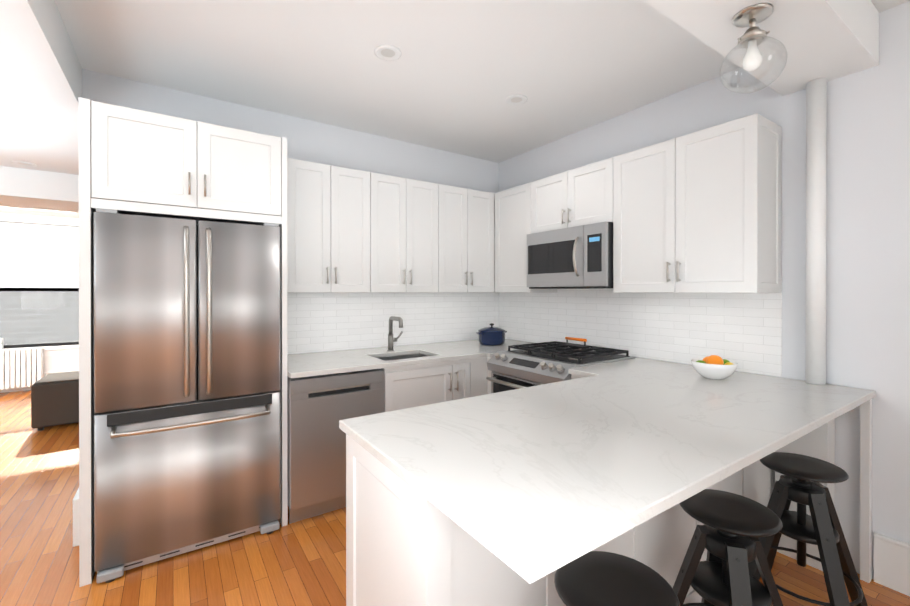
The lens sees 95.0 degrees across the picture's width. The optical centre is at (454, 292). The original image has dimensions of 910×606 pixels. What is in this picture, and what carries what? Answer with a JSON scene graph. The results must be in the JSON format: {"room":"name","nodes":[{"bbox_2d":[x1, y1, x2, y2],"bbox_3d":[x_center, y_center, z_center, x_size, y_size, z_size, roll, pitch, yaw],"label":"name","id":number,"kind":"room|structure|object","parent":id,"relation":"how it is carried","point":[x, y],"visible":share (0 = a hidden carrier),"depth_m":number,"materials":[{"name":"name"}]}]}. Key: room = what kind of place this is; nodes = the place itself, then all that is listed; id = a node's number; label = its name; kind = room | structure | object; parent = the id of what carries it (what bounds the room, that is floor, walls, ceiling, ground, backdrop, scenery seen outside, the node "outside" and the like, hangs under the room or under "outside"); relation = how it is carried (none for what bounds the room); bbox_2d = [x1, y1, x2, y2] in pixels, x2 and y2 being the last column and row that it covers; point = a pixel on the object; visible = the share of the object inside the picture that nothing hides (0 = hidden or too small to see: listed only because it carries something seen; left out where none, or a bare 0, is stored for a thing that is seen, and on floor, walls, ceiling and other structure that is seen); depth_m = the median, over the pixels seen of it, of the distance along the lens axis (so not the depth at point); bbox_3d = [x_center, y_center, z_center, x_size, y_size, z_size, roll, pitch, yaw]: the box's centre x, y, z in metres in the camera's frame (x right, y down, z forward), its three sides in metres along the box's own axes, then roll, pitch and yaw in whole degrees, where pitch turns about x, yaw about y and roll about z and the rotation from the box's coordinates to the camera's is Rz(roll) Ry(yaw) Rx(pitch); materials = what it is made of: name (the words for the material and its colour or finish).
{"room":"kitchen","nodes":[
{"label":"kitchen","id":0,"kind":"room"},
{"bbox_2d":[0,0,81,218],"bbox_3d":[-3.484,-1.268,-0.105,4.990,0.370,13.040,0,0,-34],"label":"ceiling","id":1,"kind":"structure","parent":0,"point":[40,80],"depth_m":2.30,"materials":[{"name":"white paint"}]},
{"bbox_2d":[11,161,35,166],"bbox_3d":[-3.636,-1.087,3.514,0.149,0.009,0.149,0,0,-34],"label":"recessed light","id":2,"kind":"object","parent":1,"relation":"in","point":[22,163],"visible":0.98,"depth_m":3.50,"materials":[{"name":"white paint"}]},
{"bbox_2d":[0,166,78,212],"bbox_3d":[-5.536,-0.965,2.920,4.989,0.249,0.750,0,0,-34],"label":"beam","id":3,"kind":"structure","parent":1,"relation":"attached to","point":[22,188],"depth_m":3.76,"materials":[{"name":"white paint"}]},
{"bbox_2d":[4,218,78,371],"bbox_3d":[-7.047,0.139,5.276,5.130,2.470,0.140,0,0,-34],"label":"wall","id":4,"kind":"structure","parent":0,"point":[60,363],"depth_m":6.07,"materials":[{"name":"white paint"}]},
{"bbox_2d":[0,213,78,356],"bbox_3d":[-5.836,-0.108,6.028,1.420,2.040,0.166,0,0,-34],"label":"window unit","id":5,"kind":"structure","parent":4,"relation":"in","point":[70,224],"depth_m":6.00,"materials":[{"name":"white paint"}]},
{"bbox_2d":[0,338,3,348],"bbox_3d":[-6.264,0.697,5.708,0.090,0.149,0.095,0,0,-34],"label":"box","id":6,"kind":"object","parent":5,"relation":"on","point":[1,343],"visible":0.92,"depth_m":5.71,"materials":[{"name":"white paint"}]},
{"bbox_2d":[0,370,78,392],"bbox_3d":[-7.057,1.257,5.169,4.990,0.235,0.030,0,0,-34],"label":"baseboard","id":7,"kind":"structure","parent":4,"relation":"attached to","point":[17,389],"depth_m":5.85,"materials":[{"name":"white paint"}]},
{"bbox_2d":[82,69,498,354],"bbox_3d":[-0.868,0.018,3.498,3.380,2.720,0.140,0,0,-34],"label":"wall","id":8,"kind":"structure","parent":0,"point":[317,142],"depth_m":3.26,"materials":[{"name":"white paint"}]},
{"bbox_2d":[73,488,78,546],"bbox_3d":[-2.095,1.251,2.366,0.085,0.260,0.200,0,0,-34],"label":"baseboard","id":9,"kind":"structure","parent":8,"relation":"attached to","point":[76,520],"depth_m":2.27,"materials":[{"name":"white paint"}]},
{"bbox_2d":[287,158,374,292],"bbox_3d":[-1.013,-0.461,3.108,0.681,0.920,0.321,0,0,-34],"label":"upper cabinet","id":10,"kind":"object","parent":8,"relation":"attached to","point":[349,230],"depth_m":2.99,"materials":[{"name":"white paint"}]},
{"bbox_2d":[287,293,498,353],"bbox_3d":[-0.470,0.190,3.678,2.222,0.544,0.008,0,0,-34],"label":"wall tiles","id":11,"kind":"structure","parent":8,"relation":"attached to","point":[319,322],"depth_m":3.56,"materials":[{"name":"white tile"}]},
{"bbox_2d":[375,173,442,292],"bbox_3d":[-0.480,-0.462,3.470,0.608,0.920,0.321,0,0,-34],"label":"upper cabinet","id":12,"kind":"object","parent":8,"relation":"attached to","point":[408,212],"depth_m":3.35,"materials":[{"name":"white paint"}]},
{"bbox_2d":[443,185,494,292],"bbox_3d":[0.022,-0.462,3.811,0.606,0.920,0.321,0,0,-34],"label":"upper cabinet","id":13,"kind":"object","parent":8,"relation":"attached to","point":[468,214],"depth_m":3.68,"materials":[{"name":"white paint"}]},
{"bbox_2d":[0,390,909,605],"bbox_3d":[-2.085,1.435,0.851,8.370,0.100,13.040,0,0,-34],"label":"floor","id":14,"kind":"structure","parent":0,"point":[301,563],"depth_m":2.13,"materials":[{"name":"brown wood"}]},
{"bbox_2d":[0,348,43,389],"bbox_3d":[-6.032,1.073,5.686,0.580,0.600,0.145,0,0,-34],"label":"radiator","id":15,"kind":"object","parent":14,"relation":"on","point":[22,368],"visible":0.81,"depth_m":5.68,"materials":[{"name":"white metal"}]},
{"bbox_2d":[31,371,78,430],"bbox_3d":[-4.075,1.133,4.539,0.660,0.485,0.620,0,0,-34],"label":"ottoman","id":16,"kind":"object","parent":14,"relation":"on","point":[54,399],"visible":0.54,"depth_m":4.21,"materials":[{"name":"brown fabric"}]},
{"bbox_2d":[78,97,287,586],"bbox_3d":[-1.569,0.231,2.493,0.928,2.300,0.735,0,0,-34],"label":"surround","id":17,"kind":"object","parent":14,"relation":"on","point":[132,161],"visible":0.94,"depth_m":2.13,"materials":[{"name":"white paint"}]},
{"bbox_2d":[93,208,280,582],"bbox_3d":[-1.538,0.488,2.459,0.835,1.785,0.768,0,0,-34],"label":"fridge","id":18,"kind":"object","parent":14,"relation":"on","point":[187,445],"visible":1,"depth_m":2.15,"materials":[{"name":"grey metal"}]},
{"bbox_2d":[287,369,384,522],"bbox_3d":[-0.913,0.946,2.888,0.592,0.868,0.722,0,0,-34],"label":"dishwasher","id":19,"kind":"object","parent":14,"relation":"on","point":[319,407],"visible":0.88,"depth_m":2.53,"materials":[{"name":"grey metal"}]},
{"bbox_2d":[377,353,486,411],"bbox_3d":[-0.310,0.937,3.308,0.869,0.884,0.783,0,0,-34],"label":"base cabinet","id":20,"kind":"object","parent":14,"relation":"on","point":[409,386],"visible":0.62,"depth_m":2.99,"materials":[{"name":"white paint"}]},
{"bbox_2d":[487,357,493,393],"bbox_3d":[0.346,0.936,3.786,0.750,0.884,0.730,0,0,-34],"label":"base cabinet","id":21,"kind":"object","parent":14,"relation":"on","point":[489,382],"depth_m":3.24,"materials":[{"name":"white paint"}]},
{"bbox_2d":[486,337,634,392],"bbox_3d":[0.750,0.863,3.057,0.774,1.034,0.756,0,0,-34],"label":"range","id":22,"kind":"object","parent":14,"relation":"on","point":[526,365],"visible":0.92,"depth_m":2.94,"materials":[{"name":"silver metal"}]},
{"bbox_2d":[571,374,582,378],"bbox_3d":[1.092,0.938,2.685,0.750,0.884,0.231,0,0,-34],"label":"base cabinet","id":23,"kind":"object","parent":14,"relation":"on","point":[572,376],"depth_m":2.54,"materials":[{"name":"white paint"}]},
{"bbox_2d":[346,399,871,605],"bbox_3d":[0.802,0.941,1.768,2.260,0.884,0.960,0,0,-34],"label":"base cabinet","id":24,"kind":"object","parent":14,"relation":"on","point":[407,544],"visible":0.29,"depth_m":1.34,"materials":[{"name":"white paint"}]},
{"bbox_2d":[287,316,875,583],"bbox_3d":[0.290,0.434,2.507,2.278,0.493,2.784,0,0,-34],"label":"countertop","id":25,"kind":"structure","parent":24,"relation":"on","point":[531,484],"depth_m":1.34,"materials":[{"name":"stone"}]},
{"bbox_2d":[387,316,402,350],"bbox_3d":[-0.440,0.325,3.295,0.131,0.277,0.227,0,0,-34],"label":"faucet","id":26,"kind":"object","parent":25,"relation":"on","point":[390,336],"depth_m":3.33,"materials":[{"name":"grey metal"}]},
{"bbox_2d":[377,354,427,360],"bbox_3d":[-0.386,0.588,3.126,0.452,0.183,0.332,0,0,-34],"label":"sink","id":27,"kind":"object","parent":25,"relation":"in","point":[384,357],"depth_m":3.28,"materials":[{"name":"silver metal"}]},
{"bbox_2d":[476,323,506,345],"bbox_3d":[0.331,0.368,3.744,0.312,0.188,0.247,0,0,-34],"label":"pot","id":28,"kind":"object","parent":25,"relation":"on","point":[491,336],"visible":1,"depth_m":3.65,"materials":[{"name":"blue metal"}]},
{"bbox_2d":[691,355,737,379],"bbox_3d":[1.419,0.400,2.283,0.220,0.130,0.220,0,0,-34],"label":"fruit bowl","id":29,"kind":"object","parent":25,"relation":"on","point":[717,367],"visible":1,"depth_m":2.22,"materials":[{"name":"white ceramic"}]},
{"bbox_2d":[805,78,826,384],"bbox_3d":[1.862,-0.311,2.149,0.080,1.553,0.080,0,0,-34],"label":"riser pipe","id":30,"kind":"object","parent":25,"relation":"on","point":[816,137],"visible":1,"depth_m":2.12,"materials":[{"name":"white paint"}]},
{"bbox_2d":[554,551,679,605],"bbox_3d":[0.408,1.066,1.067,0.415,0.637,0.415,0,0,-39],"label":"stool","id":31,"kind":"object","parent":14,"relation":"on","point":[597,578],"visible":0.92,"depth_m":1.07,"materials":[{"name":"black wood"}]},
{"bbox_2d":[673,489,782,605],"bbox_3d":[0.947,1.065,1.447,0.415,0.637,0.415,0,0,-28],"label":"stool","id":32,"kind":"object","parent":14,"relation":"on","point":[730,530],"visible":1,"depth_m":1.41,"materials":[{"name":"black wood"}]},
{"bbox_2d":[748,452,867,605],"bbox_3d":[1.508,1.064,1.814,0.415,0.637,0.415,0,0,-41],"label":"stool","id":33,"kind":"object","parent":14,"relation":"on","point":[820,527],"visible":0.85,"depth_m":1.77,"materials":[{"name":"black wood"}]},
{"bbox_2d":[54,0,909,162],"bbox_3d":[1.308,-1.393,0.161,3.240,0.120,8.100,0,0,-34],"label":"ceiling","id":34,"kind":"structure","parent":0,"point":[455,75],"depth_m":2.39,"materials":[{"name":"white paint"}]},
{"bbox_2d":[374,45,400,60],"bbox_3d":[-0.373,-1.333,2.320,0.149,0.009,0.149,0,0,-34],"label":"recessed light","id":35,"kind":"object","parent":34,"relation":"in","point":[388,52],"visible":1,"depth_m":2.31,"materials":[{"name":"white paint"}]},
{"bbox_2d":[506,94,526,104],"bbox_3d":[0.426,-1.335,2.886,0.149,0.009,0.149,0,0,-34],"label":"recessed light","id":36,"kind":"object","parent":34,"relation":"in","point":[517,99],"visible":1,"depth_m":2.88,"materials":[{"name":"white paint"}]},
{"bbox_2d":[643,0,878,95],"bbox_3d":[0.578,-1.211,1.238,3.238,0.249,0.380,0,0,-34],"label":"ceiling soffit","id":37,"kind":"structure","parent":34,"relation":"attached to","point":[829,40],"depth_m":1.78,"materials":[{"name":"white paint"}]},
{"bbox_2d":[719,3,786,93],"bbox_3d":[1.161,-0.939,1.627,0.216,0.294,0.216,0,0,-34],"label":"pendant light","id":38,"kind":"object","parent":37,"relation":"hanging from","point":[754,35],"visible":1,"depth_m":1.61,"materials":[{"name":"silver metal"}]},
{"bbox_2d":[499,1,909,579],"bbox_3d":[2.746,-0.126,1.055,0.140,3.020,7.960,0,0,-34],"label":"wall","id":39,"kind":"structure","parent":0,"point":[868,235],"depth_m":2.07,"materials":[{"name":"white paint"}]},
{"bbox_2d":[495,184,556,292],"bbox_3d":[0.625,-0.462,3.754,0.321,0.920,0.490,0,0,-34],"label":"upper cabinet","id":40,"kind":"object","parent":39,"relation":"attached to","point":[510,204],"depth_m":3.66,"materials":[{"name":"white paint"}]},
{"bbox_2d":[527,158,610,233],"bbox_3d":[0.981,-0.701,3.228,0.321,0.440,0.780,0,0,-34],"label":"upper cabinet","id":41,"kind":"object","parent":39,"relation":"attached to","point":[579,196],"depth_m":3.11,"materials":[{"name":"white paint"}]},
{"bbox_2d":[527,222,612,288],"bbox_3d":[0.932,-0.257,3.190,0.444,0.445,0.756,0,0,-34],"label":"microwave","id":42,"kind":"object","parent":41,"relation":"attached to","point":[578,257],"visible":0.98,"depth_m":3.02,"materials":[{"name":"silver metal"}]},
{"bbox_2d":[499,279,781,376],"bbox_3d":[1.132,0.191,3.303,0.008,0.544,2.412,0,0,-34],"label":"wall tiles","id":43,"kind":"structure","parent":39,"relation":"attached to","point":[743,331],"depth_m":2.88,"materials":[{"name":"white tile"}]},
{"bbox_2d":[611,113,781,292],"bbox_3d":[1.436,-0.459,2.558,0.321,0.920,0.840,0,0,-34],"label":"upper cabinet","id":44,"kind":"object","parent":39,"relation":"attached to","point":[700,211],"depth_m":2.35,"materials":[{"name":"white paint"}]},
{"bbox_2d":[874,532,909,595],"bbox_3d":[3.459,1.270,-0.143,0.030,0.235,5.170,0,0,-34],"label":"baseboard","id":45,"kind":"structure","parent":39,"relation":"attached to","point":[891,563],"depth_m":1.94,"materials":[{"name":"white paint"}]},
{"label":"outside","id":46,"kind":"structure","parent":0,"visible":0},
{"bbox_2d":[0,222,78,344],"bbox_3d":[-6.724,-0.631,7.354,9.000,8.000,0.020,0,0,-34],"label":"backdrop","id":47,"kind":"structure","parent":46,"point":[52,252],"depth_m":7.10,"materials":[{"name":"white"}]}
]}

